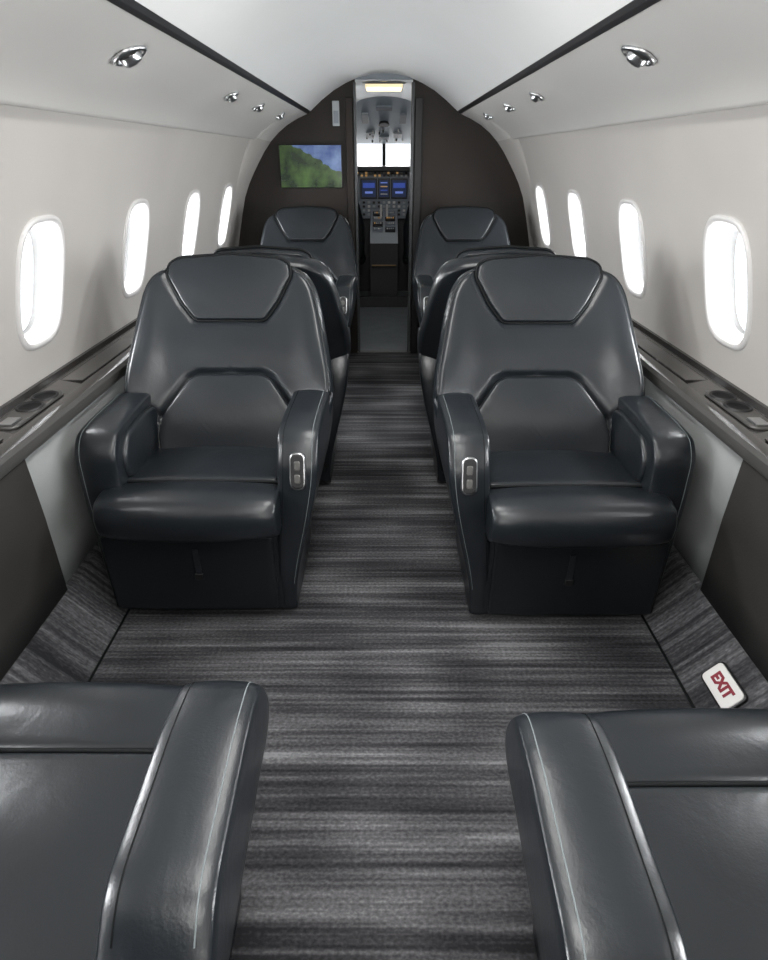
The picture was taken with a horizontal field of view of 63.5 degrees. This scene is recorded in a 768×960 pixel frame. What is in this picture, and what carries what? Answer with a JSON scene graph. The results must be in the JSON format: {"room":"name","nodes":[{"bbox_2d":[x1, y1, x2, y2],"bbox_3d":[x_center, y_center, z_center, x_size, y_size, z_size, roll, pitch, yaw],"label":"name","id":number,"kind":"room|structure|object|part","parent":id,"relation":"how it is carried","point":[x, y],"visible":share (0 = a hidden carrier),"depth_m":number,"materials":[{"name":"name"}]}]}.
{"room":"aircraft cabin","nodes":[
{"label":"aircraft cabin","id":0,"kind":"room"},
{"bbox_2d":[0,541,127,683],"bbox_3d":[-0.910,0.333,2.056,0.150,0.150,5.940,0,28,0],"label":"baseboard","id":1,"kind":"structure","parent":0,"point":[70,643],"depth_m":1.83,"materials":[{"name":"carpet"}]},
{"bbox_2d":[0,104,248,405],"bbox_3d":[-0.930,-0.532,1.606,0.300,0.900,5.940,0,28,0],"label":"wall","id":2,"kind":"structure","parent":0,"point":[87,172],"depth_m":2.00,"materials":[{"name":"white plastic"}]},
{"bbox_2d":[0,459,67,681],"bbox_3d":[-0.940,0.761,0.526,0.082,0.517,2.830,0,28,0],"label":"side wall panel","id":3,"kind":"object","parent":2,"relation":"attached to","point":[32,581],"depth_m":1.60,"materials":[{"name":"black plastic"}]},
{"bbox_2d":[15,215,64,350],"bbox_3d":[-0.994,-0.552,1.747,0.168,0.358,0.271,0,28,0],"label":"window","id":4,"kind":"structure","parent":2,"relation":"in","point":[46,232],"depth_m":1.83,"materials":[{"name":"grey plastic"}]},
{"bbox_2d":[0,318,136,479],"bbox_3d":[-0.960,-0.206,1.775,0.148,0.086,5.900,0,28,0],"label":"ledge","id":5,"kind":"object","parent":2,"relation":"attached to","point":[33,416],"visible":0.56,"depth_m":1.80,"materials":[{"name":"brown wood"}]},
{"bbox_3d":[-0.976,-0.196,1.708,0.072,0.009,0.290,0,27,0],"label":"cup holder plate","id":6,"kind":"part","parent":5,"relation":"part of","materials":[{"name":"grey metal"}]},
{"bbox_3d":[-0.976,-0.424,2.147,0.080,0.005,0.500,0,27,0],"label":"table lid","id":7,"kind":"part","parent":5,"relation":"part of","materials":[{"name":"grey plastic"}]},
{"bbox_2d":[25,375,125,582],"bbox_3d":[-0.956,-0.534,3.014,0.082,0.517,3.440,0,28,0],"label":"trim","id":8,"kind":"structure","parent":2,"relation":"attached to","point":[52,468],"depth_m":1.84,"materials":[{"name":"grey plastic"}]},
{"bbox_2d":[111,45,146,67],"bbox_3d":[-0.594,-0.988,1.447,0.083,0.046,0.088,2,28,5],"label":"light","id":9,"kind":"object","parent":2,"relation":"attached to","point":[134,59],"visible":1,"depth_m":1.43,"materials":[{"name":"grey metal"}]},
{"bbox_2d":[121,199,149,297],"bbox_3d":[-0.994,-0.896,2.408,0.168,0.358,0.271,0,28,0],"label":"window","id":10,"kind":"structure","parent":2,"relation":"in","point":[137,223],"depth_m":2.50,"materials":[{"name":"grey glass"}]},
{"bbox_2d":[0,0,299,138],"bbox_3d":[-0.648,-0.927,1.400,0.324,0.155,5.940,0,28,0],"label":"overhead panel","id":11,"kind":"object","parent":2,"relation":"attached to","point":[56,55],"depth_m":1.48,"materials":[{"name":"white plastic"}]},
{"bbox_2d":[180,189,200,255],"bbox_3d":[-0.994,-1.250,3.087,0.168,0.358,0.271,0,28,0],"label":"window","id":12,"kind":"structure","parent":2,"relation":"in","point":[193,204],"depth_m":3.17,"materials":[{"name":"grey glass"}]},
{"bbox_2d":[216,184,232,247],"bbox_3d":[-0.994,-1.593,3.748,0.168,0.358,0.271,0,28,0],"label":"window","id":13,"kind":"structure","parent":2,"relation":"in","point":[226,202],"depth_m":3.83,"materials":[{"name":"grey"}]},
{"bbox_2d":[224,92,238,102],"bbox_3d":[-0.594,-1.491,2.414,0.061,0.038,0.064,2,28,5],"label":"light","id":14,"kind":"object","parent":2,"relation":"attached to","point":[232,97],"visible":0.98,"depth_m":2.40,"materials":[{"name":"grey metal"}]},
{"bbox_2d":[252,103,264,111],"bbox_3d":[-0.594,-1.764,2.938,0.061,0.038,0.064,2,28,5],"label":"light","id":15,"kind":"object","parent":2,"relation":"attached to","point":[258,108],"visible":0.99,"depth_m":2.92,"materials":[{"name":"grey metal"}]},
{"bbox_2d":[275,113,284,119],"bbox_3d":[-0.594,-2.078,3.541,0.061,0.038,0.064,2,28,5],"label":"light","id":16,"kind":"object","parent":2,"relation":"attached to","point":[280,116],"visible":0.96,"depth_m":3.53,"materials":[{"name":"grey metal"}]},
{"bbox_2d":[135,0,632,110],"bbox_3d":[0.000,-1.438,1.968,0.946,0.206,7.420,0,28,0],"label":"ceiling","id":17,"kind":"structure","parent":0,"point":[305,50],"depth_m":2.19,"materials":[{"name":"white plastic"}]},
{"bbox_2d":[356,96,410,143],"bbox_3d":[0.000,-3.299,5.667,1.200,0.380,1.000,0,28,0],"label":"panel","id":18,"kind":"object","parent":17,"relation":"attached to","point":[383,119],"visible":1,"depth_m":5.64,"materials":[{"name":"grey plastic"}]},
{"bbox_2d":[379,120,388,126],"bbox_3d":[0.000,-3.268,5.683,0.100,0.030,0.100,0,9,0],"label":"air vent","id":19,"kind":"object","parent":18,"relation":"attached to","point":[382,123],"depth_m":5.66,"materials":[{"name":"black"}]},
{"bbox_2d":[362,81,405,91],"bbox_3d":[0.000,-2.732,4.305,0.290,0.030,0.400,0,28,0],"label":"recessed light","id":20,"kind":"object","parent":17,"relation":"in","point":[382,86],"visible":0.86,"depth_m":4.16,"materials":[{"name":"beige plastic"}]},
{"bbox_2d":[458,0,660,113],"bbox_3d":[0.483,-1.004,1.360,0.026,0.032,5.940,0,28,0],"label":"trim","id":21,"kind":"structure","parent":17,"relation":"attached to","point":[634,7],"depth_m":1.54,"materials":[{"name":"black plastic"}]},
{"bbox_2d":[239,79,528,352],"bbox_3d":[0.000,-1.782,4.332,2.120,1.800,0.050,0,28,0],"label":"wall","id":22,"kind":"structure","parent":0,"point":[463,164],"depth_m":4.16,"materials":[{"name":"brown wood"}]},
{"bbox_2d":[107,0,309,113],"bbox_3d":[-0.483,-1.004,1.360,0.026,0.032,5.940,0,28,0],"label":"trim","id":23,"kind":"structure","parent":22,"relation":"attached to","point":[132,7],"depth_m":1.54,"materials":[{"name":"black plastic"}]},
{"bbox_2d":[235,110,306,199],"bbox_3d":[-0.718,-2.068,3.959,0.456,0.492,0.340,0,28,0],"label":"trim","id":24,"kind":"structure","parent":22,"relation":"attached to","point":[255,148],"depth_m":3.91,"materials":[{"name":"grey plastic"}]},
{"bbox_2d":[278,144,342,187],"bbox_3d":[-0.485,-2.086,4.127,0.415,0.260,0.033,0,28,0],"label":"television","id":25,"kind":"object","parent":22,"relation":"attached to","point":[301,165],"visible":1,"depth_m":4.11,"materials":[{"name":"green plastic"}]},
{"bbox_2d":[332,101,339,125],"bbox_3d":[-0.310,-2.360,3.992,0.045,0.140,0.018,0,28,0],"label":"placard","id":26,"kind":"object","parent":22,"relation":"attached to","point":[335,104],"visible":1,"depth_m":3.98,"materials":[{"name":"grey plastic"}]},
{"bbox_2d":[345,97,357,352],"bbox_3d":[-0.225,-1.704,4.335,0.050,1.660,0.020,0,28,0],"label":"trim","id":27,"kind":"structure","parent":22,"relation":"attached to","point":[348,100],"depth_m":4.17,"materials":[{"name":"black plastic"}]},
{"bbox_2d":[353,82,360,352],"bbox_3d":[-0.187,-1.748,4.332,0.016,1.740,0.070,0,28,0],"label":"trim","id":28,"kind":"structure","parent":22,"relation":"attached to","point":[354,83],"depth_m":4.23,"materials":[{"name":"grey"}]},
{"bbox_2d":[355,73,412,80],"bbox_3d":[0.000,-2.578,3.923,0.380,0.080,0.060,0,28,0],"label":"trim","id":29,"kind":"structure","parent":22,"relation":"attached to","point":[379,76],"depth_m":3.91,"materials":[{"name":"grey plastic"}]},
{"bbox_2d":[358,350,409,352],"bbox_3d":[0.000,-0.975,4.723,0.400,0.012,0.050,0,28,0],"label":"trim","id":30,"kind":"structure","parent":22,"relation":"attached to","point":[361,351],"depth_m":4.71,"materials":[{"name":"grey metal"}]},
{"bbox_2d":[407,82,414,352],"bbox_3d":[0.185,-1.748,4.332,0.020,1.740,0.070,0,28,0],"label":"trim","id":31,"kind":"structure","parent":22,"relation":"attached to","point":[412,83],"depth_m":4.25,"materials":[{"name":"grey"}]},
{"bbox_2d":[410,97,422,352],"bbox_3d":[0.225,-1.704,4.335,0.050,1.660,0.020,0,28,0],"label":"trim","id":32,"kind":"structure","parent":22,"relation":"attached to","point":[418,100],"depth_m":4.21,"materials":[{"name":"black plastic"}]},
{"bbox_2d":[461,110,532,199],"bbox_3d":[0.718,-2.068,3.959,0.456,0.492,0.340,0,28,0],"label":"trim","id":33,"kind":"structure","parent":22,"relation":"attached to","point":[512,148],"depth_m":3.91,"materials":[{"name":"grey plastic"}]},
{"bbox_2d":[360,291,407,349],"bbox_3d":[0.000,-1.654,6.038,1.800,0.001,2.960,0,28,0],"label":"floor","id":34,"kind":"structure","parent":0,"point":[381,328],"depth_m":5.42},
{"bbox_2d":[358,202,365,263],"bbox_3d":[-0.370,-2.336,6.219,0.376,1.040,0.490,0,28,0],"label":"seat","id":35,"kind":"object","parent":34,"relation":"on","point":[361,225],"visible":0.16,"depth_m":5.99,"materials":[{"name":"black leather"}]},
{"bbox_2d":[359,252,365,263],"bbox_3d":[-0.370,-2.275,6.319,0.375,0.100,0.370,0,27,0],"label":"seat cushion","id":36,"kind":"object","parent":35,"relation":"on","point":[361,261],"depth_m":6.17,"materials":[{"name":"black leather"}]},
{"bbox_2d":[359,219,407,290],"bbox_3d":[0.000,-2.454,6.727,1.150,0.780,0.020,0,28,0],"label":"trim","id":37,"kind":"structure","parent":34,"relation":"on","point":[364,269],"depth_m":6.77,"materials":[{"name":"black plastic"}]},
{"bbox_2d":[370,204,397,295],"bbox_3d":[0.000,-2.318,6.336,0.270,0.900,0.620,0,28,0],"label":"pedestal","id":38,"kind":"object","parent":34,"relation":"on","point":[383,226],"visible":1,"depth_m":6.12,"materials":[{"name":"black plastic"}]},
{"bbox_2d":[372,264,395,265],"bbox_3d":[0.000,-2.105,6.080,0.240,0.012,0.030,0,28,0],"label":"trim","id":39,"kind":"structure","parent":38,"relation":"attached to","point":[372,264],"depth_m":6.08,"materials":[{"name":"gold metal"}]},
{"bbox_2d":[360,296,407,306],"bbox_3d":[0.000,-1.773,6.157,0.690,0.100,0.060,0,28,0],"label":"trim","id":40,"kind":"structure","parent":34,"relation":"on","point":[365,301],"depth_m":6.13,"materials":[{"name":"black"}]},
{"bbox_2d":[402,205,408,263],"bbox_3d":[0.370,-2.336,6.219,0.376,1.040,0.490,0,28,0],"label":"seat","id":41,"kind":"object","parent":34,"relation":"on","point":[406,221],"visible":0.14,"depth_m":6.00,"materials":[{"name":"black leather"}]},
{"bbox_2d":[402,253,407,263],"bbox_3d":[0.370,-2.275,6.319,0.375,0.100,0.370,0,27,0],"label":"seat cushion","id":42,"kind":"object","parent":41,"relation":"on","point":[405,261],"depth_m":6.17,"materials":[{"name":"black leather"}]},
{"bbox_2d":[90,353,691,959],"bbox_3d":[0.000,0.400,2.091,1.720,0.001,5.940,0,28,0],"label":"floor","id":43,"kind":"structure","parent":0,"point":[384,826],"depth_m":1.71,"materials":[{"name":"carpet"}]},
{"bbox_2d":[87,609,130,681],"bbox_3d":[-0.836,0.397,2.089,0.008,0.007,5.940,0,28,0],"label":"trim","id":44,"kind":"structure","parent":43,"relation":"attached to","point":[128,611],"depth_m":1.88,"materials":[{"name":"black"}]},
{"bbox_2d":[0,680,268,959],"bbox_3d":[-0.525,0.522,0.727,0.733,1.043,0.915,0,28,0],"label":"passenger seat","id":45,"kind":"object","parent":43,"relation":"on","point":[127,809],"visible":1,"depth_m":0.81,"materials":[{"name":"leather"}]},
{"bbox_2d":[0,753,151,959],"bbox_3d":[-0.547,0.553,0.877,0.495,0.120,0.325,0,27,0],"label":"seat cushion","id":46,"kind":"object","parent":45,"relation":"on","point":[64,817],"depth_m":0.86,"materials":[{"name":"leather"}]},
{"bbox_3d":[-0.256,0.646,0.896,0.166,0.642,0.500,0,27,0],"label":"armrest","id":47,"kind":"part","parent":45,"relation":"part of","materials":[{"name":"leather"}]},
{"bbox_2d":[75,252,333,609],"bbox_3d":[-0.519,-0.140,1.998,0.710,1.043,0.776,0,28,0],"label":"passenger seat","id":48,"kind":"object","parent":43,"relation":"on","point":[200,478],"visible":1,"depth_m":1.96,"materials":[{"name":"leather"}]},
{"bbox_3d":[-0.813,0.043,2.065,0.122,0.633,0.494,0,27,0],"label":"armrest","id":49,"kind":"part","parent":48,"relation":"part of","materials":[{"name":"leather"}]},
{"bbox_3d":[-0.588,0.283,1.909,0.512,0.285,0.037,0,27,0],"label":"leg rest panel","id":50,"kind":"part","parent":48,"relation":"part of","materials":[{"name":"black leather"}]},
{"bbox_3d":[-0.589,0.176,2.123,0.539,0.332,0.482,0,27,0],"label":"seat","id":51,"kind":"part","parent":48,"relation":"part of","materials":[{"name":"black leather"}]},
{"bbox_2d":[128,446,277,484],"bbox_3d":[-0.547,-0.029,1.994,0.485,0.120,0.325,0,27,0],"label":"seat cushion","id":52,"kind":"object","parent":48,"relation":"on","point":[242,464],"depth_m":1.90,"materials":[{"name":"leather"}]},
{"bbox_2d":[159,374,287,448],"bbox_3d":[-0.508,-0.210,2.064,0.465,0.262,0.166,0,27,0],"label":"lumbar cushion","id":53,"kind":"object","parent":48,"relation":"on","point":[197,411],"depth_m":2.03,"materials":[{"name":"leather"}]},
{"bbox_3d":[-0.508,-0.387,2.092,0.682,0.645,0.375,0,27,0],"label":"backrest","id":54,"kind":"part","parent":48,"relation":"part of","materials":[{"name":"leather"}]},
{"bbox_3d":[-0.257,0.041,2.060,0.163,0.642,0.500,0,27,0],"label":"armrest","id":55,"kind":"part","parent":48,"relation":"part of","materials":[{"name":"leather"}]},
{"bbox_2d":[213,245,350,481],"bbox_3d":[-0.452,-0.519,2.727,0.630,1.043,0.775,0,28,0],"label":"passenger seat","id":56,"kind":"object","parent":43,"relation":"on","point":[337,329],"visible":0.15,"depth_m":2.39,"materials":[{"name":"leather"}]},
{"bbox_3d":[-0.442,-0.584,2.470,0.606,0.645,0.375,0,27,0],"label":"backrest","id":57,"kind":"part","parent":56,"relation":"part of","materials":[{"name":"leather"}]},
{"bbox_3d":[-0.219,-0.365,2.838,0.145,0.642,0.500,0,27,0],"label":"armrest","id":58,"kind":"part","parent":56,"relation":"part of","materials":[{"name":"leather"}]},
{"bbox_2d":[260,206,357,327],"bbox_3d":[-0.510,-1.158,3.954,0.688,1.043,0.776,0,28,0],"label":"passenger seat","id":59,"kind":"object","parent":43,"relation":"on","point":[323,232],"visible":0.33,"depth_m":3.98,"materials":[{"name":"leather"}]},
{"bbox_3d":[-0.499,-1.405,4.048,0.662,0.645,0.375,0,27,0],"label":"backrest","id":60,"kind":"part","parent":59,"relation":"part of","materials":[{"name":"leather"}]},
{"bbox_3d":[-0.256,-0.978,4.016,0.158,0.642,0.500,0,27,0],"label":"armrest","id":61,"kind":"part","parent":59,"relation":"part of","materials":[{"name":"leather"}]},
{"bbox_2d":[412,206,509,324],"bbox_3d":[0.525,-1.158,3.954,0.688,1.043,0.776,0,28,0],"label":"passenger seat","id":62,"kind":"object","parent":43,"relation":"on","point":[444,233],"visible":0.23,"depth_m":3.98,"materials":[{"name":"leather"}]},
{"bbox_3d":[0.271,-0.978,4.016,0.158,0.642,0.500,0,27,0],"label":"armrest","id":63,"kind":"part","parent":62,"relation":"part of","materials":[{"name":"leather"}]},
{"bbox_3d":[0.514,-1.405,4.048,0.662,0.645,0.375,0,27,0],"label":"backrest","id":64,"kind":"part","parent":62,"relation":"part of","materials":[{"name":"leather"}]},
{"bbox_2d":[417,245,555,481],"bbox_3d":[0.452,-0.519,2.727,0.630,1.043,0.775,0,28,0],"label":"passenger seat","id":65,"kind":"object","parent":43,"relation":"on","point":[429,331],"visible":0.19,"depth_m":2.36,"materials":[{"name":"leather"}]},
{"bbox_3d":[0.219,-0.365,2.838,0.145,0.642,0.500,0,27,0],"label":"armrest","id":66,"kind":"part","parent":65,"relation":"part of","materials":[{"name":"leather"}]},
{"bbox_3d":[0.442,-0.584,2.470,0.606,0.645,0.375,0,27,0],"label":"backrest","id":67,"kind":"part","parent":65,"relation":"part of","materials":[{"name":"leather"}]},
{"bbox_2d":[433,253,695,616],"bbox_3d":[0.512,-0.126,1.971,0.710,1.043,0.776,0,28,0],"label":"passenger seat","id":68,"kind":"object","parent":43,"relation":"on","point":[568,483],"visible":1,"depth_m":1.93,"materials":[{"name":"leather"}]},
{"bbox_3d":[0.250,0.054,2.034,0.163,0.642,0.500,0,27,0],"label":"armrest","id":69,"kind":"part","parent":68,"relation":"part of","materials":[{"name":"leather"}]},
{"bbox_3d":[0.501,-0.373,2.066,0.682,0.645,0.375,0,27,0],"label":"backrest","id":70,"kind":"part","parent":68,"relation":"part of","materials":[{"name":"leather"}]},
{"bbox_2d":[479,377,608,452],"bbox_3d":[0.501,-0.196,2.038,0.465,0.262,0.166,0,27,0],"label":"lumbar cushion","id":71,"kind":"object","parent":68,"relation":"on","point":[520,414],"depth_m":2.00,"materials":[{"name":"leather"}]},
{"bbox_2d":[490,450,640,489],"bbox_3d":[0.536,-0.015,1.968,0.485,0.120,0.325,0,27,0],"label":"seat cushion","id":72,"kind":"object","parent":68,"relation":"on","point":[508,468],"depth_m":1.88,"materials":[{"name":"leather"}]},
{"bbox_3d":[0.582,0.189,2.096,0.539,0.332,0.482,0,27,0],"label":"seat","id":73,"kind":"part","parent":68,"relation":"part of","materials":[{"name":"black leather"}]},
{"bbox_3d":[0.581,0.297,1.882,0.512,0.285,0.037,0,27,0],"label":"leg rest panel","id":74,"kind":"part","parent":68,"relation":"part of","materials":[{"name":"black leather"}]},
{"bbox_3d":[0.806,0.057,2.038,0.122,0.633,0.494,0,27,0],"label":"armrest","id":75,"kind":"part","parent":68,"relation":"part of","materials":[{"name":"leather"}]},
{"bbox_2d":[505,708,767,959],"bbox_3d":[0.524,0.538,0.696,0.724,1.043,0.857,0,28,0],"label":"passenger seat","id":76,"kind":"object","parent":43,"relation":"on","point":[643,833],"visible":1,"depth_m":0.79,"materials":[{"name":"leather"}]},
{"bbox_3d":[0.256,0.674,0.843,0.166,0.642,0.500,0,27,0],"label":"armrest","id":77,"kind":"part","parent":76,"relation":"part of","materials":[{"name":"leather"}]},
{"bbox_2d":[629,787,767,959],"bbox_3d":[0.552,0.581,0.824,0.495,0.120,0.325,0,27,0],"label":"seat cushion","id":78,"kind":"object","parent":76,"relation":"on","point":[709,845],"depth_m":0.83,"materials":[{"name":"leather"}]},
{"bbox_2d":[641,615,694,707],"bbox_3d":[0.836,0.397,2.089,0.008,0.007,5.940,0,28,0],"label":"trim","id":79,"kind":"structure","parent":43,"relation":"attached to","point":[642,616],"depth_m":1.81,"materials":[{"name":"black"}]},
{"bbox_2d":[519,104,767,405],"bbox_3d":[0.930,-0.532,1.606,0.300,0.900,5.940,0,28,0],"label":"wall","id":80,"kind":"structure","parent":0,"point":[680,172],"depth_m":2.00,"materials":[{"name":"white plastic"}]},
{"bbox_2d":[483,113,492,119],"bbox_3d":[0.594,-2.078,3.541,0.061,0.038,0.064,2,28,5],"label":"light","id":81,"kind":"object","parent":80,"relation":"attached to","point":[486,116],"visible":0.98,"depth_m":3.53,"materials":[{"name":"grey metal"}]},
{"bbox_2d":[503,103,515,111],"bbox_3d":[0.594,-1.764,2.938,0.061,0.038,0.064,2,28,5],"label":"light","id":82,"kind":"object","parent":80,"relation":"attached to","point":[508,108],"visible":0.98,"depth_m":2.92,"materials":[{"name":"grey metal"}]},
{"bbox_2d":[529,92,543,102],"bbox_3d":[0.594,-1.491,2.414,0.061,0.038,0.064,2,28,5],"label":"light","id":83,"kind":"object","parent":80,"relation":"attached to","point":[535,97],"visible":0.98,"depth_m":2.40,"materials":[{"name":"grey metal"}]},
{"bbox_2d":[535,184,551,247],"bbox_3d":[0.994,-1.593,3.748,0.168,0.358,0.271,0,28,0],"label":"window","id":84,"kind":"structure","parent":80,"relation":"in","point":[541,202],"depth_m":3.83,"materials":[{"name":"grey glass"}]},
{"bbox_2d":[567,189,587,256],"bbox_3d":[0.994,-1.250,3.087,0.168,0.358,0.271,0,28,0],"label":"window","id":85,"kind":"structure","parent":80,"relation":"in","point":[574,204],"depth_m":3.17,"materials":[{"name":"grey glass"}]},
{"bbox_2d":[468,0,767,138],"bbox_3d":[0.648,-0.927,1.400,0.324,0.155,5.940,0,28,0],"label":"ceiling panel","id":86,"kind":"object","parent":80,"relation":"attached to","point":[710,55],"depth_m":1.48,"materials":[{"name":"white plastic"}]},
{"bbox_2d":[618,199,646,297],"bbox_3d":[0.994,-0.896,2.408,0.168,0.358,0.271,0,28,0],"label":"window","id":87,"kind":"structure","parent":80,"relation":"in","point":[630,223],"depth_m":2.50,"materials":[{"name":"grey"}]},
{"bbox_2d":[621,45,656,67],"bbox_3d":[0.594,-0.988,1.447,0.083,0.046,0.088,2,28,5],"label":"light","id":88,"kind":"object","parent":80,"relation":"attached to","point":[633,59],"visible":1,"depth_m":1.43,"materials":[{"name":"grey metal"}]},
{"bbox_2d":[643,375,742,582],"bbox_3d":[0.956,-0.534,3.014,0.082,0.517,3.440,0,28,0],"label":"trim","id":89,"kind":"structure","parent":80,"relation":"attached to","point":[717,466],"depth_m":1.84,"materials":[{"name":"grey plastic"}]},
{"bbox_2d":[632,319,767,479],"bbox_3d":[0.960,-0.206,1.775,0.148,0.086,5.900,0,28,0],"label":"ledge","id":90,"kind":"object","parent":80,"relation":"attached to","point":[734,416],"visible":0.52,"depth_m":1.80,"materials":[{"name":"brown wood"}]},
{"bbox_3d":[0.976,-0.424,2.147,0.080,0.005,0.500,0,27,0],"label":"table lid","id":91,"kind":"part","parent":90,"relation":"part of","materials":[{"name":"grey plastic"}]},
{"bbox_3d":[0.976,-0.196,1.708,0.072,0.009,0.290,0,27,0],"label":"cup holder plate","id":92,"kind":"part","parent":90,"relation":"part of","materials":[{"name":"grey"}]},
{"bbox_2d":[703,215,752,350],"bbox_3d":[0.994,-0.552,1.747,0.168,0.358,0.271,0,28,0],"label":"window","id":93,"kind":"structure","parent":80,"relation":"in","point":[721,232],"depth_m":1.83,"materials":[{"name":"grey plastic"}]},
{"bbox_2d":[700,459,767,681],"bbox_3d":[0.940,0.761,0.526,0.082,0.517,2.830,0,28,0],"label":"trim","id":94,"kind":"structure","parent":80,"relation":"attached to","point":[735,581],"depth_m":1.61,"materials":[{"name":"black plastic"}]},
{"bbox_2d":[643,545,767,708],"bbox_3d":[0.910,0.333,2.056,0.150,0.150,5.940,0,28,0],"label":"baseboard","id":95,"kind":"structure","parent":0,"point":[692,635],"depth_m":1.81,"materials":[{"name":"carpet"}]},
{"bbox_2d":[701,662,747,707],"bbox_3d":[0.901,0.549,1.644,0.057,0.063,0.138,0,28,0],"label":"exit sign","id":96,"kind":"object","parent":95,"relation":"attached to","point":[725,689],"visible":0.98,"depth_m":1.64,"materials":[{"name":"white plastic"}]},
{"bbox_3d":[-0.585,-2.814,6.370,0.070,1.750,1.500,0,28,0],"label":"wall","id":97,"kind":"structure","parent":0,"visible":0},
{"bbox_2d":[357,166,409,218],"bbox_3d":[0.000,-2.949,6.368,1.180,0.490,0.300,0,28,0],"label":"panel","id":98,"kind":"object","parent":97,"relation":"attached to","point":[377,185],"visible":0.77,"depth_m":6.34,"materials":[{"name":"grey plastic"}]},
{"bbox_3d":[-0.155,-2.986,6.353,0.170,0.190,0.020,0,27,0],"label":"display frame","id":99,"kind":"part","parent":98,"relation":"part of","materials":[{"name":"blue glass"}]},
{"bbox_3d":[0.000,-2.986,6.353,0.120,0.190,0.020,0,27,0],"label":"display frame","id":100,"kind":"part","parent":98,"relation":"part of","materials":[{"name":"black plastic"}]},
{"bbox_3d":[0.155,-2.986,6.353,0.170,0.190,0.020,0,27,0],"label":"display frame","id":101,"kind":"part","parent":98,"relation":"part of","materials":[{"name":"black plastic"}]},
{"bbox_2d":[382,144,385,165],"bbox_3d":[0.000,-3.292,6.291,0.032,0.237,0.094,0,28,0],"label":"trim","id":102,"kind":"structure","parent":97,"relation":"attached to","point":[383,145],"depth_m":6.27,"materials":[{"name":"black plastic"}]}
]}

